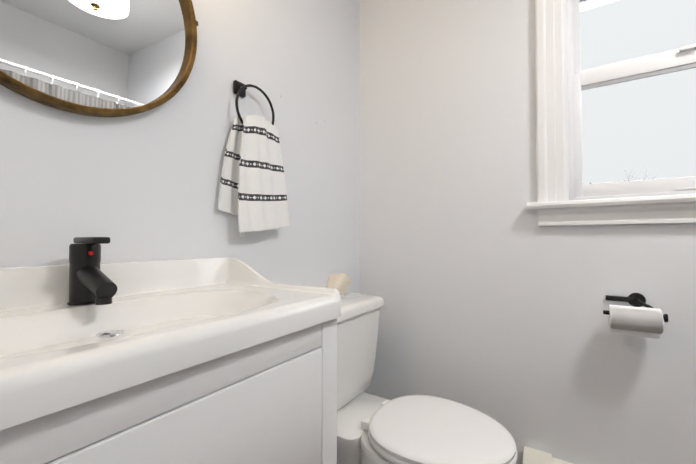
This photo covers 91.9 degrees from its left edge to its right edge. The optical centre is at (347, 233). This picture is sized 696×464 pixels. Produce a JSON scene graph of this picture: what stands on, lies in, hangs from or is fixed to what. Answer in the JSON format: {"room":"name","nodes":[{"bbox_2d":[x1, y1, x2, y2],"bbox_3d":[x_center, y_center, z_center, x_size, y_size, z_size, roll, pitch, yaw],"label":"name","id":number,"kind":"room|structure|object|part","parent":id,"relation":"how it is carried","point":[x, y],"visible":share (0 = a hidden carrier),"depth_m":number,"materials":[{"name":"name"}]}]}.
{"room":"bathroom","nodes":[
{"label":"bathroom","id":0,"kind":"room"},
{"bbox_2d":[0,0,359,293],"bbox_3d":[-0.555,-0.266,1.113,0.160,2.790,2.340,-1,-1,33],"label":"wall","id":1,"kind":"structure","parent":0,"point":[144,186],"depth_m":1.12,"materials":[{"name":"paint"}]},
{"bbox_2d":[0,0,197,116],"bbox_3d":[-0.638,-0.591,0.789,0.060,0.609,0.618,-1,-1,33],"label":"round mirror","id":2,"kind":"object","parent":1,"relation":"attached to","point":[108,58],"visible":1,"depth_m":0.83,"materials":[{"name":"brown mirror"}]},
{"bbox_2d":[218,80,288,236],"bbox_3d":[-0.338,-0.265,1.234,0.068,0.556,0.294,-1,-1,33],"label":"towel ring","id":3,"kind":"object","parent":1,"relation":"attached to","point":[252,193],"visible":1,"depth_m":1.20,"materials":[{"name":"white fabric"}]},
{"bbox_3d":[-0.389,-0.519,1.210,0.015,0.049,0.049,-1,-1,33],"label":"ring plate","id":4,"kind":"part","parent":3,"relation":"part of","materials":[{"name":"black metal"}]},
{"bbox_2d":[360,0,695,463],"bbox_3d":[1.410,-0.266,1.124,3.110,2.790,0.160,-1,-1,33],"label":"wall","id":5,"kind":"structure","parent":0,"point":[483,284],"depth_m":1.51,"materials":[{"name":"paint"}]},
{"bbox_2d":[552,457,572,463],"bbox_3d":[1.577,1.001,0.846,1.832,0.193,0.079,-1,-1,33],"label":"baseboard heater","id":6,"kind":"object","parent":5,"relation":"attached to","point":[556,461],"visible":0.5,"depth_m":1.35,"materials":[{"name":"white metal"}]},
{"bbox_2d":[523,446,551,463],"bbox_3d":[0.772,1.011,1.371,0.100,0.209,0.087,-1,-1,33],"label":"end cap","id":7,"kind":"object","parent":6,"relation":"attached to","point":[532,456],"visible":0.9,"depth_m":1.38,"materials":[{"name":"beige metal"}]},
{"bbox_2d":[580,0,602,7],"bbox_3d":[1.459,-1.372,1.593,3.100,0.020,0.640,-1,-1,33],"label":"soffit","id":8,"kind":"structure","parent":5,"relation":"attached to","point":[586,3],"depth_m":1.98,"materials":[{"name":"plastic"}]},
{"bbox_2d":[580,0,617,11],"bbox_3d":[1.643,-1.446,1.874,3.100,0.200,0.030,-1,-1,33],"label":"roof fascia","id":9,"kind":"object","parent":8,"relation":"attached to","point":[594,5],"depth_m":1.99,"materials":[{"name":"grey plastic"}]},
{"bbox_2d":[527,0,695,210],"bbox_3d":[1.240,-0.709,1.211,1.050,1.213,0.207,-1,-1,33],"label":"window","id":10,"kind":"structure","parent":5,"relation":"in","point":[681,58],"depth_m":1.38,"materials":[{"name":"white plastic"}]},
{"bbox_3d":[1.211,-0.118,1.155,1.050,0.030,0.102,-1,-1,33],"label":"window sill stool trim","id":11,"kind":"part","parent":10,"relation":"part of","materials":[{"name":"white wood"}]},
{"bbox_3d":[1.279,-0.909,1.274,0.720,0.551,0.030,-1,-1,33],"label":"window sash","id":12,"kind":"part","parent":10,"relation":"part of","materials":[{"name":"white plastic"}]},
{"bbox_2d":[538,203,695,226],"bbox_3d":[1.203,-0.069,1.143,0.970,0.070,0.030,-1,-1,33],"label":"apron","id":13,"kind":"object","parent":5,"relation":"attached to","point":[682,213],"depth_m":1.26,"materials":[{"name":"white wood"}]},
{"bbox_2d":[603,293,667,338],"bbox_3d":[1.018,0.290,1.202,0.174,0.144,0.120,-1,-1,33],"label":"toilet paper","id":14,"kind":"object","parent":5,"relation":"attached to","point":[639,320],"visible":1,"depth_m":1.17,"materials":[{"name":"white paper"}]},
{"bbox_3d":[1.063,0.245,1.240,0.052,0.052,0.010,-1,-1,33],"label":"plate","id":15,"kind":"part","parent":14,"relation":"part of","materials":[{"name":"black metal"}]},
{"bbox_3d":[1.067,0.266,1.188,0.075,0.056,0.076,-1,-1,33],"label":"arm","id":16,"kind":"part","parent":14,"relation":"part of"},
{"bbox_3d":[0.743,1.171,0.229,3.270,0.120,2.340,-1,-1,33],"label":"floor","id":17,"kind":"structure","parent":0,"visible":0},
{"bbox_2d":[0,237,340,463],"bbox_3d":[-0.433,0.564,0.679,0.497,1.113,0.818,-1,-1,33],"label":"bathroom vanity","id":18,"kind":"object","parent":17,"relation":"on","point":[224,360],"visible":1,"depth_m":0.64,"materials":[{"name":"white paint"}]},
{"bbox_2d":[67,237,116,304],"bbox_3d":[-0.555,0.082,0.734,0.148,0.148,0.060,-1,-1,33],"label":"faucet","id":19,"kind":"object","parent":18,"relation":"on","point":[87,284],"depth_m":0.73,"materials":[{"name":"black metal"}]},
{"bbox_3d":[-0.252,0.419,0.563,0.018,0.282,0.656,-1,-1,33],"label":"drawer","id":20,"kind":"part","parent":18,"relation":"part of","materials":[{"name":"white paint"}]},
{"bbox_2d":[337,292,516,463],"bbox_3d":[0.146,0.709,1.238,0.851,0.844,0.642,-1,-1,33],"label":"toilet","id":21,"kind":"object","parent":17,"relation":"on","point":[408,429],"visible":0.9,"depth_m":1.20,"materials":[{"name":"white ceramic"}]},
{"bbox_2d":[326,273,351,295],"bbox_3d":[-0.051,0.232,1.416,0.140,0.129,0.185,-33,14,38],"label":"seashell","id":22,"kind":"object","parent":21,"relation":"on","point":[341,282],"visible":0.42,"depth_m":1.40,"materials":[{"name":"beige"}]},
{"bbox_3d":[-0.084,0.521,1.415,0.228,0.365,0.573,-1,-1,33],"label":"tank","id":23,"kind":"part","parent":21,"relation":"part of","materials":[{"name":"white ceramic"}]},
{"bbox_3d":[-0.082,0.314,1.418,0.256,0.047,0.605,-1,-1,33],"label":"tank lid","id":24,"kind":"part","parent":21,"relation":"part of","materials":[{"name":"white ceramic"}]},
{"bbox_3d":[0.314,0.687,1.150,0.475,0.021,0.430,-1,-1,33],"label":"seat","id":25,"kind":"part","parent":21,"relation":"part of","materials":[{"name":"white plastic"}]},
{"bbox_3d":[0.313,0.665,1.151,0.469,0.022,0.426,-1,-1,33],"label":"seat lid","id":26,"kind":"part","parent":21,"relation":"part of","materials":[{"name":"white plastic"}]},
{"label":"outside","id":27,"kind":"structure","parent":0,"visible":0},
{"bbox_2d":[618,170,656,181],"bbox_3d":[44.037,-1.115,51.883,5.997,18.933,12.454,-1,-1,33],"label":"tree","id":28,"kind":"object","parent":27,"point":[636,176],"depth_m":51.26,"materials":[{"name":"grey plant"}]}
]}

